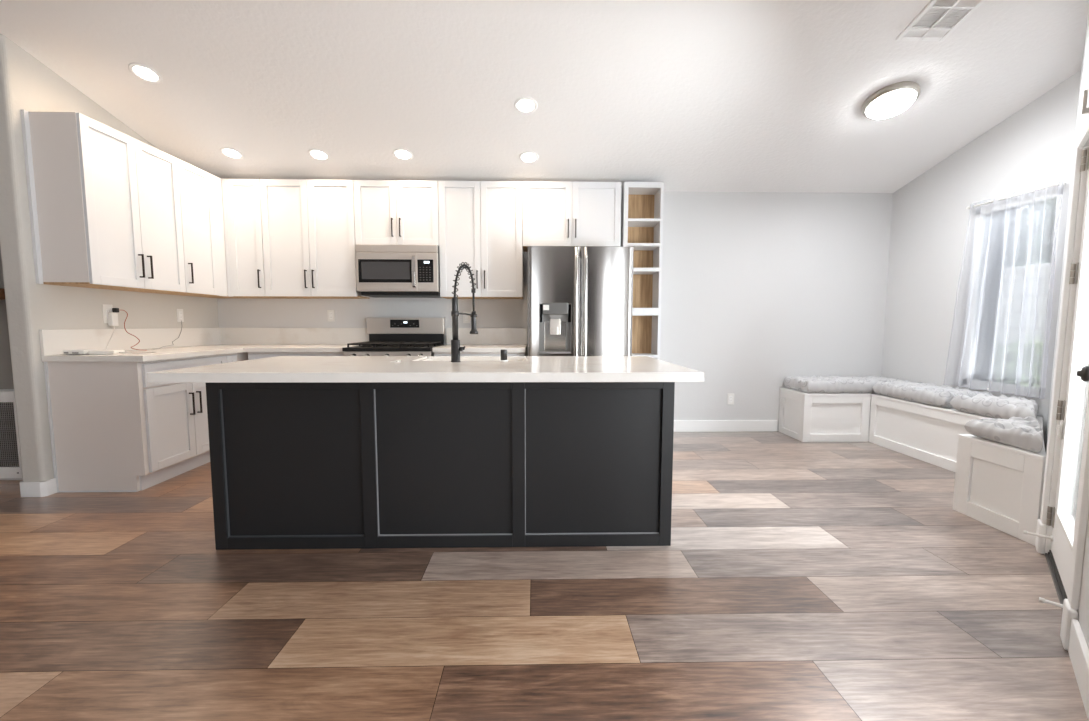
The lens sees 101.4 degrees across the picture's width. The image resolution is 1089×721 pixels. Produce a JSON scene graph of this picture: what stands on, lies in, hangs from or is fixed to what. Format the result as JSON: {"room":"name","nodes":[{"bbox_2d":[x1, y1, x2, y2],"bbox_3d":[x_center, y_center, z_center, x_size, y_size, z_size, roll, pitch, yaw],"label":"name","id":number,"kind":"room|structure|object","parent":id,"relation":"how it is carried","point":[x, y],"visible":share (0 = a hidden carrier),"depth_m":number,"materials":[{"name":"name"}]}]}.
{"room":"kitchen","nodes":[
{"label":"kitchen","id":0,"kind":"room"},
{"bbox_2d":[0,389,22,479],"bbox_3d":[-4.783,-0.640,3.121,2.765,3.000,0.120,0,5,-1],"label":"wall","id":1,"kind":"structure","parent":0,"point":[0,389],"depth_m":3.20,"materials":[{"name":"white paint"}]},
{"bbox_2d":[0,288,4,299],"bbox_3d":[-4.138,-0.449,3.009,1.050,0.070,0.159,0,5,-1],"label":"wall shelf","id":2,"kind":"object","parent":1,"relation":"attached to","point":[2,291],"visible":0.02,"depth_m":2.97,"materials":[{"name":"brown wood"}]},
{"bbox_2d":[0,248,13,388],"bbox_3d":[-4.782,-0.306,3.082,2.764,1.020,0.012,0,5,-1],"label":"trim","id":3,"kind":"structure","parent":1,"relation":"attached to","point":[6,375],"depth_m":3.12,"materials":[{"name":"grey paint"}]},
{"bbox_2d":[0,391,22,477],"bbox_3d":[-4.023,0.529,3.159,0.585,0.625,0.024,0,5,-1],"label":"air vent","id":4,"kind":"object","parent":1,"relation":"in","point":[10,458],"visible":0.82,"depth_m":3.17,"materials":[{"name":"white metal"}]},
{"bbox_2d":[0,34,218,481],"bbox_3d":[-3.339,-0.610,3.623,0.142,2.864,1.693,0,5,-1],"label":"wall","id":5,"kind":"structure","parent":0,"point":[26,83],"depth_m":2.86,"materials":[{"name":"white paint"}]},
{"bbox_2d":[19,478,56,496],"bbox_3d":[-3.327,0.824,3.039,0.168,0.100,0.321,0,5,-1],"label":"baseboard","id":6,"kind":"structure","parent":5,"relation":"attached to","point":[49,487],"depth_m":2.88,"materials":[{"name":"white paint"}]},
{"bbox_2d":[20,109,185,292],"bbox_3d":[-3.077,-1.056,3.209,0.363,1.068,0.804,0,5,-1],"label":"upper cabinet","id":7,"kind":"object","parent":5,"relation":"attached to","point":[105,206],"visible":1,"depth_m":2.94,"materials":[{"name":"white laminate"}]},
{"bbox_2d":[102,304,112,322],"bbox_3d":[-3.258,-0.348,3.327,0.009,0.140,0.078,0,5,-1],"label":"wall outlet","id":8,"kind":"object","parent":5,"relation":"attached to","point":[107,308],"visible":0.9,"depth_m":3.31,"materials":[{"name":"white plastic"}]},
{"bbox_2d":[106,313,118,349],"bbox_3d":[-3.197,-0.209,3.258,0.048,0.285,0.252,-2,5,-23],"label":"power adapter","id":9,"kind":"object","parent":8,"relation":"attached to","point":[112,317],"visible":0.91,"depth_m":3.32,"materials":[{"name":"white plastic"}]},
{"bbox_2d":[176,309,183,321],"bbox_3d":[-3.272,-0.405,4.002,0.009,0.116,0.072,0,5,-1],"label":"wall outlet","id":10,"kind":"object","parent":5,"relation":"attached to","point":[180,317],"visible":1,"depth_m":4.00,"materials":[{"name":"white plastic"}]},
{"bbox_2d":[157,159,239,297],"bbox_3d":[-3.093,-1.123,4.020,0.362,1.068,0.823,0,5,-1],"label":"upper cabinet","id":11,"kind":"object","parent":5,"relation":"attached to","point":[201,200],"visible":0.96,"depth_m":3.86,"materials":[{"name":"white laminate"}]},
{"bbox_2d":[0,431,1087,720],"bbox_3d":[-1.232,1.115,0.116,9.740,0.001,9.100,0,5,-1],"label":"floor","id":12,"kind":"structure","parent":0,"point":[796,580],"depth_m":1.72,"materials":[{"name":"wood"}]},
{"bbox_2d":[44,354,226,492],"bbox_3d":[-2.940,0.411,3.346,0.643,0.874,0.826,0,5,-1],"label":"base cabinet","id":13,"kind":"object","parent":12,"relation":"on","point":[112,429],"visible":0.7,"depth_m":2.96,"materials":[{"name":"white laminate"}]},
{"bbox_2d":[224,352,247,362],"bbox_3d":[-2.973,0.345,4.155,0.608,0.874,0.797,0,5,-1],"label":"base cabinet","id":14,"kind":"object","parent":12,"relation":"on","point":[242,356],"visible":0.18,"depth_m":3.88,"materials":[{"name":"white laminate"}]},
{"bbox_2d":[248,352,342,359],"bbox_3d":[-2.201,0.339,4.249,0.859,0.874,0.642,0,5,-1],"label":"base cabinet","id":15,"kind":"object","parent":12,"relation":"on","point":[251,355],"visible":0.06,"depth_m":3.94,"materials":[{"name":"white laminate"}]},
{"bbox_2d":[39,328,368,361],"bbox_3d":[-2.515,-0.161,3.704,1.508,0.208,1.637,0,5,-1],"label":"countertop","id":16,"kind":"structure","parent":15,"relation":"on","point":[192,342],"depth_m":3.84,"materials":[{"name":"stone"}]},
{"bbox_2d":[63,349,96,354],"bbox_3d":[-3.135,-0.058,3.011,0.140,0.032,0.102,0,5,-1],"label":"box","id":17,"kind":"object","parent":16,"relation":"on","point":[74,351],"visible":0.83,"depth_m":2.96,"materials":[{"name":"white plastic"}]},
{"bbox_2d":[88,350,155,354],"bbox_3d":[-2.918,-0.061,3.088,0.344,0.026,0.160,-4,6,-42],"label":"box","id":18,"kind":"object","parent":16,"relation":"on","point":[95,352],"visible":1,"depth_m":3.00,"materials":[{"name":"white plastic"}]},
{"bbox_2d":[112,308,139,349],"bbox_3d":[-3.172,-0.237,3.404,0.141,0.324,0.153,3,5,32],"label":"charging cable","id":19,"kind":"object","parent":16,"relation":"on","point":[115,310],"visible":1,"depth_m":3.41,"materials":[{"name":"black plastic"}]},
{"bbox_2d":[342,318,444,357],"bbox_3d":[-1.383,0.172,4.202,0.766,1.156,0.686,0,5,-1],"label":"gas range","id":20,"kind":"object","parent":12,"relation":"on","point":[387,336],"visible":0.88,"depth_m":4.43,"materials":[{"name":"silver metal"}]},
{"bbox_2d":[342,345,442,350],"bbox_3d":[-1.383,-0.119,4.172,0.766,0.032,0.580,0,5,-1],"label":"cooktop","id":21,"kind":"object","parent":20,"relation":"in","point":[361,347],"depth_m":3.90,"materials":[{"name":"black metal"}]},
{"bbox_2d":[206,382,674,549],"bbox_3d":[-0.504,0.481,2.546,2.280,0.872,0.683,0,5,-1],"label":"kitchen island","id":22,"kind":"object","parent":12,"relation":"on","point":[319,465],"visible":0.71,"depth_m":2.22,"materials":[{"name":"black paint"}]},
{"bbox_2d":[147,356,703,382],"bbox_3d":[-0.505,0.033,2.401,2.375,0.042,0.990,0,5,-1],"label":"island countertop","id":23,"kind":"structure","parent":22,"relation":"on","point":[280,369],"depth_m":1.99,"materials":[{"name":"stone"}]},
{"bbox_2d":[451,262,477,361],"bbox_3d":[-0.450,-0.271,2.479,0.104,0.551,0.197,1,5,14],"label":"kitchen faucet","id":24,"kind":"object","parent":23,"relation":"on","point":[456,349],"visible":1,"depth_m":2.43,"materials":[{"name":"grey metal"}]},
{"bbox_2d":[420,356,527,360],"bbox_3d":[-0.429,0.089,2.729,0.649,0.203,0.387,0,5,-1],"label":"farmhouse sink","id":25,"kind":"object","parent":23,"relation":"in","point":[430,358],"visible":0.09,"depth_m":2.89,"materials":[{"name":"white ceramic"}]},
{"bbox_2d":[500,349,507,361],"bbox_3d":[-0.227,-0.028,2.492,0.045,0.066,0.045,0,5,-1],"label":"air gap cap","id":26,"kind":"object","parent":23,"relation":"on","point":[503,351],"visible":1,"depth_m":2.48,"materials":[{"name":"grey metal"}]},
{"bbox_2d":[434,350,526,355],"bbox_3d":[-0.585,0.338,4.282,0.814,0.874,0.642,0,5,-1],"label":"base cabinet","id":27,"kind":"object","parent":12,"relation":"on","point":[435,353],"visible":0.05,"depth_m":3.97,"materials":[{"name":"white laminate"}]},
{"bbox_2d":[433,328,526,351],"bbox_3d":[-0.582,-0.202,4.239,0.818,0.208,0.644,0,5,-1],"label":"countertop","id":28,"kind":"structure","parent":27,"relation":"on","point":[487,339],"depth_m":4.54,"materials":[{"name":"stone"}]},
{"bbox_2d":[528,246,633,355],"bbox_3d":[0.304,-0.121,4.174,0.912,1.770,0.724,0,5,-1],"label":"refrigerator","id":29,"kind":"object","parent":12,"relation":"on","point":[580,299],"visible":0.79,"depth_m":3.84,"materials":[{"name":"grey metal"}]},
{"bbox_2d":[620,182,663,359],"bbox_3d":[0.922,-0.457,4.407,0.368,2.445,0.325,0,5,-1],"label":"open shelving unit","id":30,"kind":"object","parent":12,"relation":"on","point":[641,202],"visible":0.51,"depth_m":4.40,"materials":[{"name":"white paint"}]},
{"bbox_2d":[778,388,876,441],"bbox_3d":[3.003,0.533,4.477,1.073,0.466,0.432,0,5,-1],"label":"storage bench","id":31,"kind":"object","parent":12,"relation":"on","point":[804,417],"visible":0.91,"depth_m":4.28,"materials":[{"name":"white paint"}]},
{"bbox_2d":[783,376,908,392],"bbox_3d":[2.996,0.233,4.440,1.062,0.135,0.437,0,5,-1],"label":"seat cushion","id":32,"kind":"object","parent":31,"relation":"on","point":[833,384],"visible":0.82,"depth_m":4.25,"materials":[{"name":"fabric"}]},
{"bbox_2d":[869,394,1042,471],"bbox_3d":[3.343,0.608,3.553,0.432,0.466,1.434,0,5,-1],"label":"storage bench","id":33,"kind":"object","parent":12,"relation":"on","point":[927,433],"visible":0.59,"depth_m":3.73,"materials":[{"name":"white paint"}]},
{"bbox_2d":[872,381,993,407],"bbox_3d":[3.323,0.280,3.848,0.438,0.139,0.775,0,5,-1],"label":"seat cushion","id":34,"kind":"object","parent":33,"relation":"on","point":[920,392],"visible":0.8,"depth_m":3.76,"materials":[{"name":"fabric"}]},
{"bbox_2d":[950,393,1037,418],"bbox_3d":[3.332,0.337,3.143,0.420,0.139,0.611,0,5,-1],"label":"seat cushion","id":35,"kind":"object","parent":33,"relation":"on","point":[1001,407],"visible":0.88,"depth_m":3.15,"materials":[{"name":"fabric"}]},
{"bbox_2d":[953,434,1045,545],"bbox_3d":[2.753,0.695,2.479,0.521,0.466,0.452,0,5,-1],"label":"storage bench","id":36,"kind":"object","parent":12,"relation":"on","point":[999,486],"visible":0.89,"depth_m":2.45,"materials":[{"name":"white paint"}]},
{"bbox_2d":[964,416,1042,452],"bbox_3d":[2.718,0.403,2.448,0.470,0.118,0.407,0,5,-1],"label":"seat cushion","id":37,"kind":"object","parent":36,"relation":"on","point":[1026,433],"visible":1,"depth_m":2.45,"materials":[{"name":"fabric"}]},
{"bbox_2d":[1045,553,1062,610],"bbox_3d":[2.208,0.973,1.845,0.118,0.012,0.830,5,6,44],"label":"threshold","id":38,"kind":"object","parent":12,"relation":"on","point":[1060,598],"depth_m":1.95,"materials":[{"name":"silver metal"}]},
{"bbox_2d":[0,0,1088,192],"bbox_3d":[-1.198,-1.957,-0.108,10.000,1.330,9.350,0,5,-1],"label":"ceiling","id":39,"kind":"structure","parent":0,"point":[684,95],"depth_m":3.03,"materials":[{"name":"white paint"}]},
{"bbox_2d":[128,63,162,83],"bbox_3d":[-2.659,-1.914,2.970,0.174,0.049,0.170,0,5,-1],"label":"recessed light","id":40,"kind":"object","parent":39,"relation":"in","point":[145,73],"visible":1,"depth_m":2.97,"materials":[{"name":"white paint"}]},
{"bbox_2d":[220,147,243,159],"bbox_3d":[-2.691,-1.784,3.835,0.174,0.049,0.170,0,5,-1],"label":"recessed light","id":41,"kind":"object","parent":39,"relation":"in","point":[231,153],"visible":1,"depth_m":3.83,"materials":[{"name":"white paint"}]},
{"bbox_2d":[308,149,329,160],"bbox_3d":[-1.954,-1.782,3.860,0.174,0.049,0.170,0,5,-1],"label":"recessed light","id":42,"kind":"object","parent":39,"relation":"in","point":[317,154],"visible":1,"depth_m":3.85,"materials":[{"name":"white paint"}]},
{"bbox_2d":[392,148,412,160],"bbox_3d":[-1.226,-1.785,3.857,0.174,0.049,0.170,0,5,-1],"label":"recessed light","id":43,"kind":"object","parent":39,"relation":"in","point":[399,153],"visible":1,"depth_m":3.85,"materials":[{"name":"white paint"}]},
{"bbox_2d":[514,97,537,113],"bbox_3d":[-0.137,-1.876,3.276,0.174,0.049,0.170,0,5,-1],"label":"recessed light","id":44,"kind":"object","parent":39,"relation":"in","point":[525,105],"visible":1,"depth_m":3.27,"materials":[{"name":"white paint"}]},
{"bbox_2d":[519,151,538,162],"bbox_3d":[-0.137,-1.781,3.905,0.174,0.049,0.170,0,5,-1],"label":"recessed light","id":45,"kind":"object","parent":39,"relation":"in","point":[527,156],"visible":1,"depth_m":3.90,"materials":[{"name":"white paint"}]},
{"bbox_2d":[861,81,920,118],"bbox_3d":[2.499,-1.862,3.223,0.340,0.146,0.333,0,5,-1],"label":"light","id":46,"kind":"object","parent":39,"relation":"attached to","point":[891,100],"visible":1,"depth_m":3.15,"materials":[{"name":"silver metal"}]},
{"bbox_2d":[896,0,985,40],"bbox_3d":[2.298,-1.995,2.519,0.294,0.110,0.414,0,5,-1],"label":"ceiling vent","id":47,"kind":"object","parent":39,"relation":"in","point":[933,32],"visible":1,"depth_m":2.62,"materials":[{"name":"white metal"}]},
{"bbox_2d":[217,191,892,430],"bbox_3d":[0.097,-0.491,4.613,7.183,2.476,0.120,0,5,-1],"label":"wall","id":48,"kind":"structure","parent":0,"point":[759,290],"depth_m":4.57,"materials":[{"name":"white paint"}]},
{"bbox_2d":[221,179,283,298],"bbox_3d":[-2.782,-1.141,4.258,0.344,1.068,0.362,0,5,-1],"label":"upper cabinet","id":49,"kind":"object","parent":48,"relation":"attached to","point":[241,197],"visible":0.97,"depth_m":4.12,"materials":[{"name":"white laminate"}]},
{"bbox_2d":[260,179,369,298],"bbox_3d":[-2.186,-1.141,4.270,0.847,1.068,0.362,0,5,-1],"label":"upper cabinet","id":50,"kind":"object","parent":48,"relation":"attached to","point":[308,226],"visible":0.98,"depth_m":4.13,"materials":[{"name":"white laminate"}]},
{"bbox_2d":[327,310,334,321],"bbox_3d":[-2.159,-0.453,4.505,0.072,0.116,0.009,0,5,-1],"label":"wall outlet","id":51,"kind":"object","parent":48,"relation":"attached to","point":[330,313],"visible":1,"depth_m":4.50,"materials":[{"name":"white plastic"}]},
{"bbox_2d":[353,180,438,245],"bbox_3d":[-1.374,-1.378,4.267,0.775,0.595,0.362,0,5,-1],"label":"upper cabinet","id":52,"kind":"object","parent":48,"relation":"attached to","point":[386,212],"visible":0.84,"depth_m":4.13,"materials":[{"name":"white laminate"}]},
{"bbox_2d":[356,245,441,297],"bbox_3d":[-1.360,-0.847,4.269,0.746,0.460,0.444,0,5,-1],"label":"microwave","id":53,"kind":"object","parent":52,"relation":"attached to","point":[382,271],"visible":0.96,"depth_m":4.09,"materials":[{"name":"silver metal"}]},
{"bbox_2d":[463,312,469,322],"bbox_3d":[-0.793,-0.438,4.535,0.072,0.116,0.009,0,5,-1],"label":"wall outlet","id":54,"kind":"object","parent":48,"relation":"attached to","point":[466,318],"visible":0.82,"depth_m":4.53,"materials":[{"name":"white plastic"}]},
{"bbox_2d":[438,180,522,298],"bbox_3d":[-0.598,-1.142,4.302,0.776,1.068,0.362,0,5,-1],"label":"upper cabinet","id":55,"kind":"object","parent":48,"relation":"attached to","point":[481,222],"visible":0.96,"depth_m":4.16,"materials":[{"name":"white laminate"}]},
{"bbox_2d":[446,328,526,344],"bbox_3d":[-0.589,-0.247,4.548,0.818,0.168,0.020,0,5,-1],"label":"backsplash","id":56,"kind":"structure","parent":48,"relation":"attached to","point":[485,336],"depth_m":4.54,"materials":[{"name":"stone"}]},
{"bbox_2d":[522,181,621,251],"bbox_3d":[0.253,-1.378,4.301,0.923,0.595,0.362,0,5,-1],"label":"upper cabinet","id":57,"kind":"object","parent":48,"relation":"attached to","point":[554,213],"visible":0.88,"depth_m":4.16,"materials":[{"name":"white laminate"}]},
{"bbox_2d":[674,420,777,431],"bbox_3d":[1.780,0.687,4.676,1.340,0.122,0.014,0,5,-1],"label":"baseboard","id":58,"kind":"structure","parent":48,"relation":"attached to","point":[679,425],"depth_m":4.67,"materials":[{"name":"white paint"}]},
{"bbox_2d":[727,394,733,404],"bbox_3d":[1.948,0.404,4.660,0.072,0.116,0.009,0,5,-1],"label":"wall outlet","id":59,"kind":"object","parent":48,"relation":"attached to","point":[730,397],"visible":1,"depth_m":4.66,"materials":[{"name":"white plastic"}]},
{"bbox_2d":[881,70,1080,444],"bbox_3d":[3.619,-0.607,3.886,0.130,2.836,1.695,0,5,-1],"label":"wall","id":60,"kind":"structure","parent":0,"point":[1034,146],"depth_m":3.87,"materials":[{"name":"white paint"}]},
{"bbox_2d":[960,189,1062,396],"bbox_3d":[3.586,-0.487,3.436,0.065,1.470,0.620,0,5,-1],"label":"window","id":61,"kind":"structure","parent":60,"relation":"in","point":[995,252],"depth_m":3.58,"materials":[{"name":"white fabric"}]},
{"bbox_2d":[966,182,1064,208],"bbox_3d":[3.537,-1.238,3.374,0.055,0.020,0.660,0,5,-1],"label":"curtain rod","id":62,"kind":"object","parent":60,"relation":"attached to","point":[1057,183],"visible":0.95,"depth_m":3.31,"materials":[{"name":"white plastic"}]},
{"bbox_2d":[943,178,1063,398],"bbox_3d":[3.515,-0.510,3.440,0.089,1.515,0.736,0,5,-1],"label":"sheer curtain","id":63,"kind":"object","parent":62,"relation":"hanging from","point":[991,209],"visible":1,"depth_m":3.35,"materials":[{"name":"white fabric"}]},
{"bbox_2d":[1035,117,1088,650],"bbox_3d":[2.191,-0.014,1.779,0.126,1.990,1.005,5,6,44],"label":"door frame","id":64,"kind":"structure","parent":60,"relation":"attached to","point":[1082,510],"depth_m":2.07,"materials":[{"name":"white paint"}]},
{"bbox_2d":[1046,149,1088,600],"bbox_3d":[2.179,0.015,1.805,0.103,1.920,0.826,5,6,44],"label":"door","id":65,"kind":"structure","parent":60,"relation":"in","point":[1075,402],"depth_m":1.98,"materials":[{"name":"white paint"}]},
{"bbox_2d":[1023,530,1053,540],"bbox_3d":[2.395,0.848,2.163,0.098,0.026,0.026,5,6,44],"label":"door stop","id":66,"kind":"object","parent":65,"relation":"attached to","point":[1051,538],"visible":1,"depth_m":2.16,"materials":[{"name":"white plastic"}]},
{"bbox_2d":[1039,597,1062,607],"bbox_3d":[1.876,0.891,1.623,0.098,0.026,0.026,5,6,44],"label":"door stop","id":67,"kind":"object","parent":65,"relation":"attached to","point":[1043,600],"visible":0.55,"depth_m":1.64,"materials":[{"name":"white plastic"}]},
{"bbox_2d":[1056,420,1063,439],"bbox_3d":[2.434,0.326,2.105,0.022,0.090,0.045,5,6,44],"label":"door latch","id":68,"kind":"structure","parent":65,"relation":"attached to","point":[1060,427],"depth_m":2.09,"materials":[{"name":"white metal"}]},
{"bbox_2d":[1044,16,1088,648],"bbox_3d":[2.570,-0.642,2.047,2.883,3.200,0.179,-4,6,-44],"label":"wall","id":69,"kind":"structure","parent":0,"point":[1083,617],"depth_m":2.23,"materials":[{"name":"white paint"}]},
{"bbox_2d":[1068,619,1088,720],"bbox_3d":[1.661,0.954,1.371,0.016,0.125,0.423,5,6,44],"label":"baseboard","id":70,"kind":"structure","parent":69,"relation":"attached to","point":[1078,650],"depth_m":1.39,"materials":[{"name":"white paint"}]},
{"bbox_2d":[1081,89,1088,114],"bbox_3d":[2.306,-1.089,1.889,0.034,0.115,0.035,5,6,44],"label":"rod bracket","id":71,"kind":"object","parent":69,"relation":"attached to","point":[1084,110],"visible":1,"depth_m":1.89,"materials":[{"name":"silver metal"}]},
{"label":"outside","id":72,"kind":"structure","parent":0,"visible":0},
{"bbox_3d":[9.755,0.830,6.289,12.237,0.100,20.000,0,5,-1],"label":"ground","id":73,"kind":"structure","parent":72,"visible":0},
{"bbox_2d":[1000,344,1023,376],"bbox_3d":[5.661,0.306,5.670,0.837,1.052,0.613,0,5,-1],"label":"bush","id":74,"kind":"object","parent":73,"relation":"on","point":[1001,347],"visible":0.02,"depth_m":5.54,"materials":[{"name":"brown plant"}]},
{"bbox_2d":[1000,334,1041,387],"bbox_3d":[5.326,0.276,4.907,0.932,1.245,1.224,0,5,-1],"label":"bush","id":75,"kind":"object","parent":73,"relation":"on","point":[1026,361],"visible":0.2,"depth_m":4.83,"materials":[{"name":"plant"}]},
{"bbox_2d":[1000,263,1047,361],"bbox_3d":[6.175,-0.226,6.130,0.260,2.020,14.000,0,5,-1],"label":"wall","id":76,"kind":"structure","parent":73,"relation":"on","point":[1034,268],"depth_m":5.57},
{"bbox_2d":[1010,197,1055,266],"bbox_3d":[8.496,-1.296,7.246,3.079,3.986,2.788,0,5,-1],"label":"tree","id":77,"kind":"object","parent":73,"relation":"on","point":[1049,221],"visible":0.18,"depth_m":7.00,"materials":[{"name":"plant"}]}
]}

